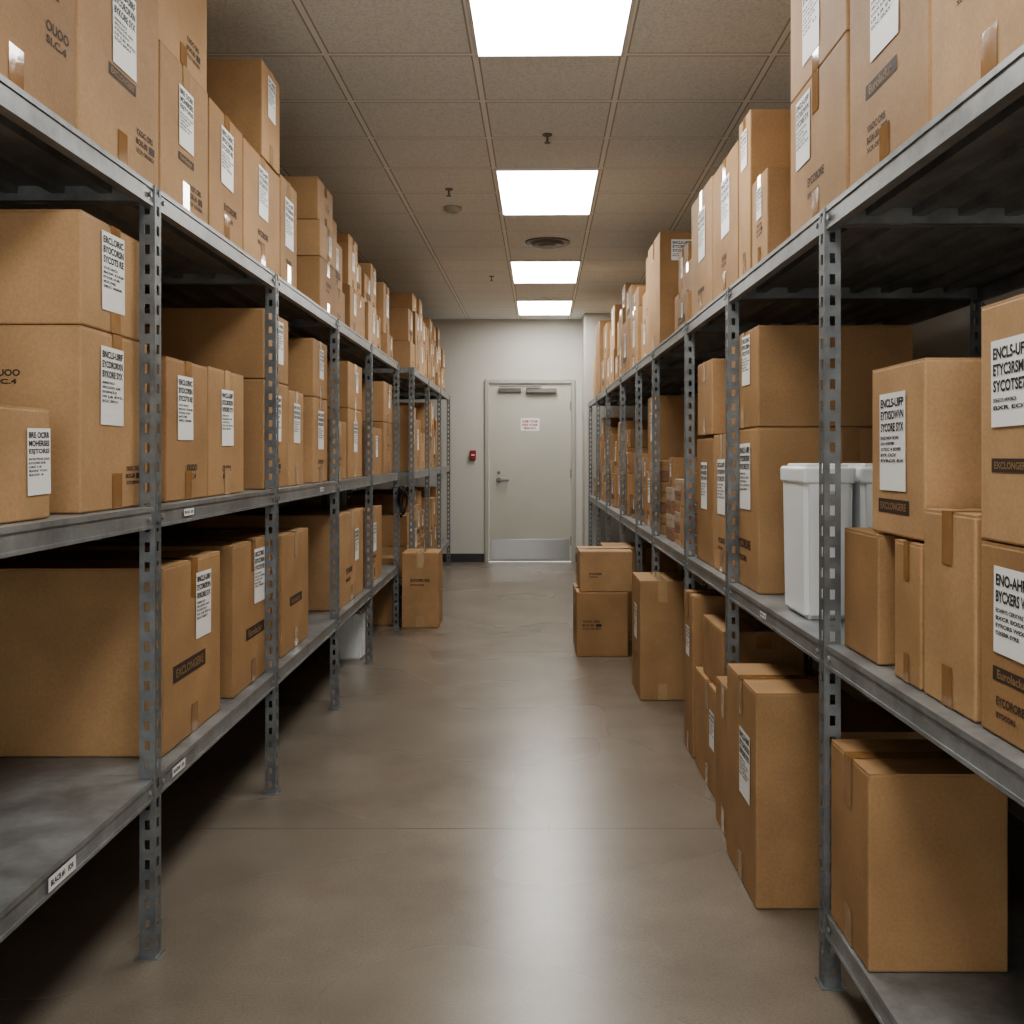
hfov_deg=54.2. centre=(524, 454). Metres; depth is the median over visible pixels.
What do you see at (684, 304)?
cardboard box
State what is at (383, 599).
cardboard box
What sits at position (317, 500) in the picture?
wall
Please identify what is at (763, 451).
cardboard box
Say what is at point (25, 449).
cardboard box
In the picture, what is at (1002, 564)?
cardboard box
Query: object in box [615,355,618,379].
cardboard box
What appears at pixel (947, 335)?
wall
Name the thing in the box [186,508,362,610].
cardboard box
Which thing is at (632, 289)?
cardboard box
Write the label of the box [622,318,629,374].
cardboard box
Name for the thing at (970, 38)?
cardboard box
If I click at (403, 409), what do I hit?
cardboard box
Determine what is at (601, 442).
cardboard box
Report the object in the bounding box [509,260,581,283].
recessed light
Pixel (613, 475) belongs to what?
cardboard box
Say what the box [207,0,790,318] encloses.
ceiling
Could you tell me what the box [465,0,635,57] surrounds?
recessed light
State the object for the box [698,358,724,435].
cardboard box
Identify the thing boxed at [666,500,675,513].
carton
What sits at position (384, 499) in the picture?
cardboard box
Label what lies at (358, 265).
cardboard box
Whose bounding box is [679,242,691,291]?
cardboard box
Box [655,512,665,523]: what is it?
carton
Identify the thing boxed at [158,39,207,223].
cardboard box
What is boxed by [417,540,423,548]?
cardboard box
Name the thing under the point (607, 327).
cardboard box
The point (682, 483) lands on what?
cardboard box
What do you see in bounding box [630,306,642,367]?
cardboard box
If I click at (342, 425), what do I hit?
cardboard box
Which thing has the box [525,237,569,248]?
ceiling vent
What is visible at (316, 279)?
cardboard box
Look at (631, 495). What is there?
cardboard box
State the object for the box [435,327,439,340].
cardboard box
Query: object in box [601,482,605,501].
cardboard box
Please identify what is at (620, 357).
cardboard box
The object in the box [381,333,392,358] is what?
cardboard box
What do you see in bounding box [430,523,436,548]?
cardboard box
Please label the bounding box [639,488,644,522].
cardboard box
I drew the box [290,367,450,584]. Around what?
shelving rack
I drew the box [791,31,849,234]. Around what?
cardboard box
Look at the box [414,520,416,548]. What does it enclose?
cardboard box
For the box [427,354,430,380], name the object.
cardboard box
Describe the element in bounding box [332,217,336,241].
cardboard box
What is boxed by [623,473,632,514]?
cardboard box
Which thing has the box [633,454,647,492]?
cardboard box
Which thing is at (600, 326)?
cardboard box
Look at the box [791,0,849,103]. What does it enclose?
cardboard box
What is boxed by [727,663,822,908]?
cardboard box
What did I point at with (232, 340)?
cardboard box
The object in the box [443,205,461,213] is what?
smoke detector
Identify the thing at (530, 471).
door
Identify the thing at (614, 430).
cardboard box
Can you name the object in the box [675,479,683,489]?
carton
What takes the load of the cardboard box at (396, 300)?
on the cardboard box at (415, 315)
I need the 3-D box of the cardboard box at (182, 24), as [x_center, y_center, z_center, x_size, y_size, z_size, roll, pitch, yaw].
[-1.225,-1.281,2.854,0.503,0.379,0.427,0,0,0]
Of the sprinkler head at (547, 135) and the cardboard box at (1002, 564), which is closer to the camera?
the cardboard box at (1002, 564)
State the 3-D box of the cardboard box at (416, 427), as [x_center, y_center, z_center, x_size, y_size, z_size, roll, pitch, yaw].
[-1.231,-0.057,8.554,0.585,0.372,0.403,0,0,0]
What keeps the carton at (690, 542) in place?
on the shelving rack at (935, 228)
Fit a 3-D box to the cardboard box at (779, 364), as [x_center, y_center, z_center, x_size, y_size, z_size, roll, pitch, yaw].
[1.001,-0.256,3.450,0.504,0.329,0.454,0,0,0]
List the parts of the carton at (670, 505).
lid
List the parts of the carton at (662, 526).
lid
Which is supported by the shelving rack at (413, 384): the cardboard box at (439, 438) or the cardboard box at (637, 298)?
the cardboard box at (439, 438)
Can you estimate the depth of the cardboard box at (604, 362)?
9.34 m
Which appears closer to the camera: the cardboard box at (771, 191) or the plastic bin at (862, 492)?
the plastic bin at (862, 492)
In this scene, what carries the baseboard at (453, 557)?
attached to the wall at (476, 350)
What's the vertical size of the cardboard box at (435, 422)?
0.486 m
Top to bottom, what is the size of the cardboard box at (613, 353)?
0.312 m
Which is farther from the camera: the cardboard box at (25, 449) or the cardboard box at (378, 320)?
the cardboard box at (378, 320)
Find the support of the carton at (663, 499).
on the carton at (662, 505)
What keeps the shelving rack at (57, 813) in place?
on the floor
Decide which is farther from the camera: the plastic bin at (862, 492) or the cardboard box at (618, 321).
the cardboard box at (618, 321)
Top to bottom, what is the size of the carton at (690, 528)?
0.042 m
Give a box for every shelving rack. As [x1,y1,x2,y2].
[0,74,408,960]
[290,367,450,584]
[588,44,1023,1023]
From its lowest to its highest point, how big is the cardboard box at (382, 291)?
0.355 m
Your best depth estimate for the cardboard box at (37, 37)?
1.98 m
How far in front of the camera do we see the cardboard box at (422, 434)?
9.40 m
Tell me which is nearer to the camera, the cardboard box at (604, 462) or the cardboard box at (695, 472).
the cardboard box at (695, 472)
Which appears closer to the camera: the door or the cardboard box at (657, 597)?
the cardboard box at (657, 597)
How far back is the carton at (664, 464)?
5.66 m
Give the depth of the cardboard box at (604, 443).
10.17 m
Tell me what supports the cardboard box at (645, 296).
on the cardboard box at (644, 325)
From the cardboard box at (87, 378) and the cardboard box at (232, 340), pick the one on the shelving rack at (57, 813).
the cardboard box at (87, 378)
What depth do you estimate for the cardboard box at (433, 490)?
10.64 m
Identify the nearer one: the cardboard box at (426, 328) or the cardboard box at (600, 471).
the cardboard box at (426, 328)
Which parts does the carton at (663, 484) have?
lid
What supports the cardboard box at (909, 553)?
on the shelving rack at (935, 228)
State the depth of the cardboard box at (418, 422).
9.01 m
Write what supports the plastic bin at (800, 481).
on the shelving rack at (935, 228)
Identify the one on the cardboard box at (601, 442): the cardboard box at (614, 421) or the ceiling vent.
the cardboard box at (614, 421)
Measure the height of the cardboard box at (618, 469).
0.343 m
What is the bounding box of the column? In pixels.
[582,313,639,545]
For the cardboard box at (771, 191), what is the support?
on the shelving rack at (935, 228)
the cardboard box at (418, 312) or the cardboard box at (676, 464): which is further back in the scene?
the cardboard box at (418, 312)
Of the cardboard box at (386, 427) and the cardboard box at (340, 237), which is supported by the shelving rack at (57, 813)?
the cardboard box at (386, 427)
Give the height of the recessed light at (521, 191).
0.012 m
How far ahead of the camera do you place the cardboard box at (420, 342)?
8.66 m
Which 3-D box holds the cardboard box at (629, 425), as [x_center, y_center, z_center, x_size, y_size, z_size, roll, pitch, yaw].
[1.053,-0.088,8.367,0.517,0.387,0.371,0,0,0]
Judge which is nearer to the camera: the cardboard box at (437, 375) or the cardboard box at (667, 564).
the cardboard box at (667, 564)
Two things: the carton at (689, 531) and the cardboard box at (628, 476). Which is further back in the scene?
the cardboard box at (628, 476)
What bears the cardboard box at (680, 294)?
on the shelving rack at (935, 228)
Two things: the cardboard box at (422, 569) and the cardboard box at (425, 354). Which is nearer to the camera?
the cardboard box at (422, 569)
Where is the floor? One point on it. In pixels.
(491, 823)
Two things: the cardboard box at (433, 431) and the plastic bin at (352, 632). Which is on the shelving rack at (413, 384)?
the cardboard box at (433, 431)
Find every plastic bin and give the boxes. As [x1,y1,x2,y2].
[339,606,368,659]
[780,463,855,618]
[842,463,872,527]
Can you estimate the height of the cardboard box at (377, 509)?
0.474 m
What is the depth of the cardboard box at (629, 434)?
7.73 m
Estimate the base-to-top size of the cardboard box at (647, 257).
0.232 m
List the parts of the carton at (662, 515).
lid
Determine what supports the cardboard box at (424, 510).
on the cardboard box at (431, 531)
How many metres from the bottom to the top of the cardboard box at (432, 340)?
0.207 m
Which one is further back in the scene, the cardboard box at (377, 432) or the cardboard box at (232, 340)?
the cardboard box at (377, 432)
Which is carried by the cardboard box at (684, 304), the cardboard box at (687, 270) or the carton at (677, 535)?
the cardboard box at (687, 270)
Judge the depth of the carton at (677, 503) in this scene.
5.04 m
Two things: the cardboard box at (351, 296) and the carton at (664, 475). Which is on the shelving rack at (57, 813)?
the cardboard box at (351, 296)
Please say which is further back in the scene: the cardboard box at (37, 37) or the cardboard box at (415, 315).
the cardboard box at (415, 315)
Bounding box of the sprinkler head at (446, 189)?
[445,188,452,196]
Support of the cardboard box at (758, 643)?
on the cardboard box at (705, 689)
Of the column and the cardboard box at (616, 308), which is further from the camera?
the column
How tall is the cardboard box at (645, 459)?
0.207 m
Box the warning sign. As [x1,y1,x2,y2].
[521,418,538,430]
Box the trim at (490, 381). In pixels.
[485,379,574,561]
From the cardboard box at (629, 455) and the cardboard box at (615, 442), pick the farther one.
the cardboard box at (615, 442)
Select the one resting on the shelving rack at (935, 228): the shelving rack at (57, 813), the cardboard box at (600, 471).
the cardboard box at (600, 471)
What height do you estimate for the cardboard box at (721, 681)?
0.499 m
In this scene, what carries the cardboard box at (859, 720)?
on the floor
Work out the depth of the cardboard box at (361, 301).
6.11 m
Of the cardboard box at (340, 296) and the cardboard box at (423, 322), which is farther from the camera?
the cardboard box at (423, 322)
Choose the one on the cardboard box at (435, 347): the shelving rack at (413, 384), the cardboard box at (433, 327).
the cardboard box at (433, 327)
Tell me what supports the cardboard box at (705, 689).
on the floor
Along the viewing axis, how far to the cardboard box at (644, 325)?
6.38 m
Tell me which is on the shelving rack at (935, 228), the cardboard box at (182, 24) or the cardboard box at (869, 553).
the cardboard box at (869, 553)
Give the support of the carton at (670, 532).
on the shelving rack at (935, 228)
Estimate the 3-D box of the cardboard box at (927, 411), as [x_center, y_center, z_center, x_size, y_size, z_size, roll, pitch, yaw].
[0.941,-0.011,2.053,0.363,0.353,0.292,0,0,0]
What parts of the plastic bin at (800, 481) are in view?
lid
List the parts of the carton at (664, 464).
lid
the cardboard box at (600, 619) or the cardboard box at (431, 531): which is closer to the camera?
the cardboard box at (600, 619)
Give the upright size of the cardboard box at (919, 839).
0.419 m
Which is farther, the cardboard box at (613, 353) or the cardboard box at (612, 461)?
the cardboard box at (612, 461)
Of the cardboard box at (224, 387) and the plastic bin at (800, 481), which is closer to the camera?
the plastic bin at (800, 481)
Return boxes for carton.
[655,460,668,470]
[655,471,668,480]
[655,481,671,491]
[655,492,667,502]
[655,503,667,512]
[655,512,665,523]
[655,522,667,533]
[666,487,677,500]
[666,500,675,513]
[666,513,675,527]
[666,526,674,540]
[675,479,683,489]
[675,490,680,500]
[675,500,680,511]
[675,511,679,522]
[675,522,679,533]
[675,532,679,544]
[689,503,696,513]
[689,514,696,523]
[689,524,696,533]
[689,531,696,543]
[689,541,696,553]
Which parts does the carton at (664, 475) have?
lid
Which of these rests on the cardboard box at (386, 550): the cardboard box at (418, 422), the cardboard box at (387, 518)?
the cardboard box at (387, 518)
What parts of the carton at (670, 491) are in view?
lid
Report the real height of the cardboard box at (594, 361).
0.430 m
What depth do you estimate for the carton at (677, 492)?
5.02 m
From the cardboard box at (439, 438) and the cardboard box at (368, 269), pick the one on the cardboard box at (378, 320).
the cardboard box at (368, 269)
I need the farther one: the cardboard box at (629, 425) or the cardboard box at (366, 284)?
the cardboard box at (629, 425)
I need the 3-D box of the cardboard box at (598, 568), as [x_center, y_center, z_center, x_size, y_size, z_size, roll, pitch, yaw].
[0.512,0.737,6.519,0.338,0.254,0.395,0,0,0]
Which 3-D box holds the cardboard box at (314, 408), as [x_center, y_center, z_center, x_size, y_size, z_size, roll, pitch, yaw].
[-1.273,-0.071,4.765,0.604,0.399,0.324,0,0,0]
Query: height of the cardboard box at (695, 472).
0.142 m
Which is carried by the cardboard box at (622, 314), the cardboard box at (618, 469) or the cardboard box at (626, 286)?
the cardboard box at (626, 286)
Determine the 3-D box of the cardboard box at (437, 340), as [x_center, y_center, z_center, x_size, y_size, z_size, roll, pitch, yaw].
[-1.099,-1.073,10.716,0.359,0.314,0.230,0,0,0]
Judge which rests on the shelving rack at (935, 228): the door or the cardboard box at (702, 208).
the cardboard box at (702, 208)
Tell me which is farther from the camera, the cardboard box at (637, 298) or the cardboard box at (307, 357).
the cardboard box at (637, 298)
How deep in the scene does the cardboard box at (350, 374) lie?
5.52 m
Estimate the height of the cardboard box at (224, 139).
0.404 m
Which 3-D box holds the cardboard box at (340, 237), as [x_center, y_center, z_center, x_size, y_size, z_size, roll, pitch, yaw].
[-1.220,-1.239,6.063,0.362,0.143,0.302,0,0,1]
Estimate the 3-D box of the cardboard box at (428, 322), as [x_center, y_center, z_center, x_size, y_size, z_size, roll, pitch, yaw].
[-1.179,-1.214,9.688,0.548,0.192,0.218,0,0,0]
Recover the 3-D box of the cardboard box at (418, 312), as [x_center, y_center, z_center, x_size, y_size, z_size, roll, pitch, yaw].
[-1.147,-1.105,8.684,0.490,0.250,0.301,0,0,1]
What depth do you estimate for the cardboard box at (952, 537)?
1.76 m
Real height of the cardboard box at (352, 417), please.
0.389 m
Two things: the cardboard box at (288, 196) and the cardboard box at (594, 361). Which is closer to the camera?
the cardboard box at (288, 196)
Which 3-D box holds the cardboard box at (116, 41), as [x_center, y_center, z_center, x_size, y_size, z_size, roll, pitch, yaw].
[-1.229,-0.931,2.372,0.554,0.499,0.475,0,0,0]
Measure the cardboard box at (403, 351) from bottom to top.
0.211 m
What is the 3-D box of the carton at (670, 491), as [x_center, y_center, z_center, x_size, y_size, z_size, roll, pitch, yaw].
[0.840,0.205,5.309,0.154,0.067,0.205,0,0,0]
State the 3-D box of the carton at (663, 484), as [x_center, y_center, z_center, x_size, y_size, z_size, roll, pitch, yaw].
[0.850,0.180,5.769,0.174,0.057,0.225,0,0,0]
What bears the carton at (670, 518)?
on the carton at (670, 532)
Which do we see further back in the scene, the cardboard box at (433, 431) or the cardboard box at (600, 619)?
the cardboard box at (433, 431)
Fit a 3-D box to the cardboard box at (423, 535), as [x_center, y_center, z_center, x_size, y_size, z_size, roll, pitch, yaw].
[-1.248,0.854,9.238,0.647,0.229,0.330,0,0,0]
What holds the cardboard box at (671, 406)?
on the cardboard box at (648, 474)
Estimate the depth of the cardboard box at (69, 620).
2.69 m
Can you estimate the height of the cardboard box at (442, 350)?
0.296 m
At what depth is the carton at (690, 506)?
4.59 m
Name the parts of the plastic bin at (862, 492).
lid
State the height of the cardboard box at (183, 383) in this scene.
0.399 m
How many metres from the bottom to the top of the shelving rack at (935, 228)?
1.860 m
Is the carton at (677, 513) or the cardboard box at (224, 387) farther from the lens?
the carton at (677, 513)
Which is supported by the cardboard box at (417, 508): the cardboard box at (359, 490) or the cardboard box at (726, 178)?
the cardboard box at (359, 490)
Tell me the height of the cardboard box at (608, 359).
0.278 m
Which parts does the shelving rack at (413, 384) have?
post, post, shelf, shelf, post, shelf, shelf, post, shelf, post, shelf, shelf, post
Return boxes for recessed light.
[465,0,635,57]
[494,168,600,215]
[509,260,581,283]
[516,300,572,314]
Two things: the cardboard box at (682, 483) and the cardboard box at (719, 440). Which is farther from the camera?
the cardboard box at (682, 483)
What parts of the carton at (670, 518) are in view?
lid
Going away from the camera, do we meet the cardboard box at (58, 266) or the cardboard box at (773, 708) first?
the cardboard box at (58, 266)
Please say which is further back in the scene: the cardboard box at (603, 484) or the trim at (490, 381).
the trim at (490, 381)
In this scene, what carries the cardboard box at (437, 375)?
on the shelving rack at (413, 384)
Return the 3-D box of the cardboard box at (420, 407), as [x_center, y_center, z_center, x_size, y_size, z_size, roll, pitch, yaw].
[-1.267,-0.392,10.225,0.650,0.275,0.323,0,0,0]
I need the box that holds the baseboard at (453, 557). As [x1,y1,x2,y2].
[443,554,483,561]
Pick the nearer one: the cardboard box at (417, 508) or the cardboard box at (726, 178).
the cardboard box at (726, 178)
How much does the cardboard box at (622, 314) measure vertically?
0.359 m
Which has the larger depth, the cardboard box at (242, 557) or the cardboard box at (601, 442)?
the cardboard box at (601, 442)
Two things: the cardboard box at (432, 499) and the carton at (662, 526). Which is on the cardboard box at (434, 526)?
the cardboard box at (432, 499)
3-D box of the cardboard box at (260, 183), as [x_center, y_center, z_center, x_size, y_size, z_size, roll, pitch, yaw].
[-1.204,-0.881,3.645,0.504,0.399,0.499,0,0,0]
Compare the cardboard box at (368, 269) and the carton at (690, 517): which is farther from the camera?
the cardboard box at (368, 269)
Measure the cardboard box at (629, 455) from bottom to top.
0.162 m
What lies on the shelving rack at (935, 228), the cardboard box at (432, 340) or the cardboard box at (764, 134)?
the cardboard box at (764, 134)
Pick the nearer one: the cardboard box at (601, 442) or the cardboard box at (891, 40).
the cardboard box at (891, 40)
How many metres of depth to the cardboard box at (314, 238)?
4.66 m
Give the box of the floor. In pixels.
[0,561,1023,1023]
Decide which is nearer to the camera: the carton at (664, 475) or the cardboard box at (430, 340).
the carton at (664, 475)
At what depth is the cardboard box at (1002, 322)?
1.57 m
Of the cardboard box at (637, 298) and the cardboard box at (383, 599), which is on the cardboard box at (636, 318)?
the cardboard box at (637, 298)
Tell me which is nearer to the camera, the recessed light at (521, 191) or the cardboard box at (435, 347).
the recessed light at (521, 191)
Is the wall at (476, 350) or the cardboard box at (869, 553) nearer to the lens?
the cardboard box at (869, 553)
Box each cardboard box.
[0,0,74,126]
[0,209,138,341]
[0,325,146,513]
[0,404,50,523]
[0,551,219,756]
[42,535,269,697]
[75,0,158,187]
[123,528,307,657]
[145,308,287,384]
[147,356,206,501]
[156,0,206,91]
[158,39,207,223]
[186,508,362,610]
[204,366,242,496]
[207,59,279,174]
[208,97,241,248]
[242,137,279,275]
[243,379,287,489]
[277,174,296,288]
[281,505,381,586]
[283,176,331,232]
[286,338,326,399]
[288,390,302,485]
[297,219,335,269]
[297,256,335,316]
[303,397,326,482]
[327,361,361,410]
[327,408,361,477]
[327,420,345,480]
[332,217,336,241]
[335,242,341,290]
[336,287,344,323]
[337,234,357,261]
[337,242,356,291]
[342,285,357,332]
[350,493,411,512]
[352,489,417,504]
[357,262,360,293]
[357,292,364,337]
[358,263,375,308]
[361,273,371,304]
[361,381,391,423]
[362,422,391,473]
[362,426,381,475]
[363,555,396,624]
[365,302,375,345]
[376,282,388,333]
[376,315,380,349]
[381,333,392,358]
[382,513,411,545]
[382,543,411,577]
[389,293,415,310]
[389,308,412,342]
[392,403,433,429]
[392,405,415,470]
[392,487,438,523]
[393,341,414,367]
[402,548,442,627]
[411,311,418,341]
[413,339,419,371]
[414,504,420,542]
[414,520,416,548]
[416,299,421,313]
[416,311,422,342]
[416,419,420,468]
[416,427,416,469]
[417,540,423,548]
[418,490,421,508]
[419,340,423,374]
[421,428,431,442]
[421,433,424,468]
[421,509,423,534]
[421,534,424,547]
[422,497,435,524]
[423,318,431,338]
[423,322,424,351]
[424,352,426,376]
[424,510,430,532]
[424,530,432,548]
[425,326,428,354]
[426,442,432,467]
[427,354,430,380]
[429,338,431,361]
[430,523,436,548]
[431,362,433,382]
[432,326,435,345]
[432,340,433,360]
[432,430,435,467]
[434,346,437,372]
[434,421,438,466]
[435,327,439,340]
[435,373,439,387]
[436,339,439,368]
[439,438,441,465]
[440,367,442,389]
[441,349,444,376]
[443,376,444,391]
[573,583,627,655]
[576,546,631,591]
[593,358,595,397]
[594,478,595,496]
[596,320,610,395]
[598,471,600,498]
[600,441,605,470]
[600,542,676,636]
[601,358,607,391]
[601,466,602,482]
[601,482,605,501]
[602,418,632,440]
[603,461,605,481]
[604,322,610,358]
[604,443,605,460]
[607,357,609,386]
[608,427,617,433]
[608,434,617,464]
[610,349,616,383]
[611,304,621,349]
[611,460,613,472]
[611,473,616,506]
[614,441,619,472]
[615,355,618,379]
[617,321,618,355]
[617,468,619,507]
[618,421,647,467]
[619,307,625,356]
[619,355,621,376]
[622,283,645,307]
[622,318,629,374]
[623,448,647,467]
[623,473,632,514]
[625,429,647,447]
[626,285,645,320]
[626,452,647,472]
[629,493,638,517]
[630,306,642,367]
[632,286,645,312]
[632,572,683,699]
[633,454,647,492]
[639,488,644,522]
[641,317,647,358]
[642,457,647,487]
[643,289,647,320]
[645,471,655,526]
[646,257,647,290]
[648,231,691,352]
[648,395,713,470]
[669,457,696,486]
[675,290,682,330]
[676,291,691,329]
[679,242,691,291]
[680,506,683,548]
[681,482,691,506]
[683,258,691,294]
[684,589,750,757]
[692,176,712,316]
[695,472,696,502]
[695,667,715,798]
[697,438,713,566]
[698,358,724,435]
[703,614,804,685]
[713,140,738,298]
[714,434,724,573]
[716,676,834,837]
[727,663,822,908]
[732,325,912,429]
[732,427,872,593]
[739,109,790,277]
[752,167,790,266]
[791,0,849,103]
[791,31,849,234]
[830,702,925,893]
[831,739,1007,971]
[845,527,910,664]
[850,0,931,185]
[872,358,980,540]
[895,539,923,689]
[924,509,984,722]
[932,0,1023,118]
[981,293,1023,546]
[981,540,1023,750]
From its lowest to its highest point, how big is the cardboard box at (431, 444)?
0.251 m
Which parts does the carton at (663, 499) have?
lid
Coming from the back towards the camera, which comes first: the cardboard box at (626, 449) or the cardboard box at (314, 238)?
the cardboard box at (626, 449)
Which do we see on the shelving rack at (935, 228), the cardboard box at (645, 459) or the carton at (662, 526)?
the carton at (662, 526)
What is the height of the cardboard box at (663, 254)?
0.629 m
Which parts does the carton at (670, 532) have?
lid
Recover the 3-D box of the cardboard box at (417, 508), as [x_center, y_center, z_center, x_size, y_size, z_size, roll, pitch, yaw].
[-1.225,0.606,8.824,0.575,0.326,0.485,0,0,0]
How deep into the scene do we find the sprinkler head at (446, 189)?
6.04 m
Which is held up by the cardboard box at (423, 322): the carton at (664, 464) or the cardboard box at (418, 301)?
the cardboard box at (418, 301)
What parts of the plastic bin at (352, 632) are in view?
lid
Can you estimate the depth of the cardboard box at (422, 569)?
7.34 m
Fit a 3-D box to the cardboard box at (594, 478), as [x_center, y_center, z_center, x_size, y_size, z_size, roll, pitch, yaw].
[1.040,0.349,10.794,0.571,0.200,0.394,0,0,0]
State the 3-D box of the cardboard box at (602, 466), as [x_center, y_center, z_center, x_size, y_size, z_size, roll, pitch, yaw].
[0.984,0.282,10.115,0.400,0.333,0.354,0,0,0]
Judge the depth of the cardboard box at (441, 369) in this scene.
10.92 m
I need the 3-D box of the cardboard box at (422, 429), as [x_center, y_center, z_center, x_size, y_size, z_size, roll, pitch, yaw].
[-1.156,-0.193,9.831,0.459,0.140,0.417,0,0,0]
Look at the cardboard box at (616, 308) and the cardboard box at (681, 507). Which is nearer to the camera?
the cardboard box at (681, 507)
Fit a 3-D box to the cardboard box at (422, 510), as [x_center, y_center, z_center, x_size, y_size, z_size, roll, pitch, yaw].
[-1.229,0.623,9.238,0.564,0.232,0.319,0,0,0]
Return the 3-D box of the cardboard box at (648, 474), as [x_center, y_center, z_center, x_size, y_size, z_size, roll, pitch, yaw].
[0.998,0.277,6.312,0.436,0.345,0.418,0,0,0]
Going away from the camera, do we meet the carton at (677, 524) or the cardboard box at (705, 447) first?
the cardboard box at (705, 447)
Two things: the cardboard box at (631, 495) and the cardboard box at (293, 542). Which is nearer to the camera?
the cardboard box at (293, 542)
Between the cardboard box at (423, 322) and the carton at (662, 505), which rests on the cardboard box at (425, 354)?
the cardboard box at (423, 322)
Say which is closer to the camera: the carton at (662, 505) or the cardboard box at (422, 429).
the carton at (662, 505)
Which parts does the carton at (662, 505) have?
lid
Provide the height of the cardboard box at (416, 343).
0.265 m
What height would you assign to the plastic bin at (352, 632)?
0.300 m
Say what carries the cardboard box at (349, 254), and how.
on the cardboard box at (351, 296)
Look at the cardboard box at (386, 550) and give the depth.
7.85 m
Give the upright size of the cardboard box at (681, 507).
0.199 m
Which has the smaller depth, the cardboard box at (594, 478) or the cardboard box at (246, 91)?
the cardboard box at (246, 91)
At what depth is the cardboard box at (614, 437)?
9.34 m
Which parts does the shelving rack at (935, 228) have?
post, shelf, post, shelf, post, shelf, shelf, post, shelf, post, shelf, shelf, shelf, post, shelf, shelf, shelf, post, shelf, post, shelf, post, shelf, post, shelf, post, shelf, shelf, shelf, shelf, post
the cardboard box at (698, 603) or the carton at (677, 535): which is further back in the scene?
the carton at (677, 535)
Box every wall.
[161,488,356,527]
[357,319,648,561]
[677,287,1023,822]
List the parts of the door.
handle, closer arm, kick plate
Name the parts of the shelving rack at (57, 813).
shelf, shelf, shelf, shelf, shelf, post, shelf, shelf, post, shelf, shelf, shelf, post, shelf, shelf, shelf, post, shelf, shelf, post, cable coil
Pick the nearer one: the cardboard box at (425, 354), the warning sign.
the cardboard box at (425, 354)
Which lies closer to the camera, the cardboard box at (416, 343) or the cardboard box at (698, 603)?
the cardboard box at (698, 603)
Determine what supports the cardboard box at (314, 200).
on the cardboard box at (314, 238)
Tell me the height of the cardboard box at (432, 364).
0.205 m
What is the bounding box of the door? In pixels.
[489,384,570,560]
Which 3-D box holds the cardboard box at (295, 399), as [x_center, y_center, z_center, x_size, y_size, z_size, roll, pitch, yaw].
[-1.148,-0.071,4.265,0.354,0.399,0.264,0,0,0]
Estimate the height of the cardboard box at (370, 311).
0.284 m
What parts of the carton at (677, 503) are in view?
lid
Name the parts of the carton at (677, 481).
lid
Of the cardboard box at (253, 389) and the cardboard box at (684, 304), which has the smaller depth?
the cardboard box at (253, 389)
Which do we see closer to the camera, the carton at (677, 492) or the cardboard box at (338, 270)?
the carton at (677, 492)
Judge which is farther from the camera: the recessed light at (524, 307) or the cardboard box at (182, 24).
the recessed light at (524, 307)
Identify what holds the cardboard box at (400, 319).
on the cardboard box at (403, 351)
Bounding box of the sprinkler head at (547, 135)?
[543,133,551,143]
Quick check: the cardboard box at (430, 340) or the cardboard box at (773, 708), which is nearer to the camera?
the cardboard box at (773, 708)
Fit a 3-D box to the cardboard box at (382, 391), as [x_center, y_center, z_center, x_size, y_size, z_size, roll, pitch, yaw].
[-1.323,-0.371,7.125,0.704,0.279,0.444,0,0,0]
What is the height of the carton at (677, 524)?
0.052 m
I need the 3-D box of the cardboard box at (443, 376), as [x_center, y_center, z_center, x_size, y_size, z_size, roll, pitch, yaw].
[-1.157,-0.788,11.311,0.486,0.213,0.264,0,0,0]
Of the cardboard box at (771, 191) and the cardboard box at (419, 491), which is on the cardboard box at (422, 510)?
the cardboard box at (419, 491)

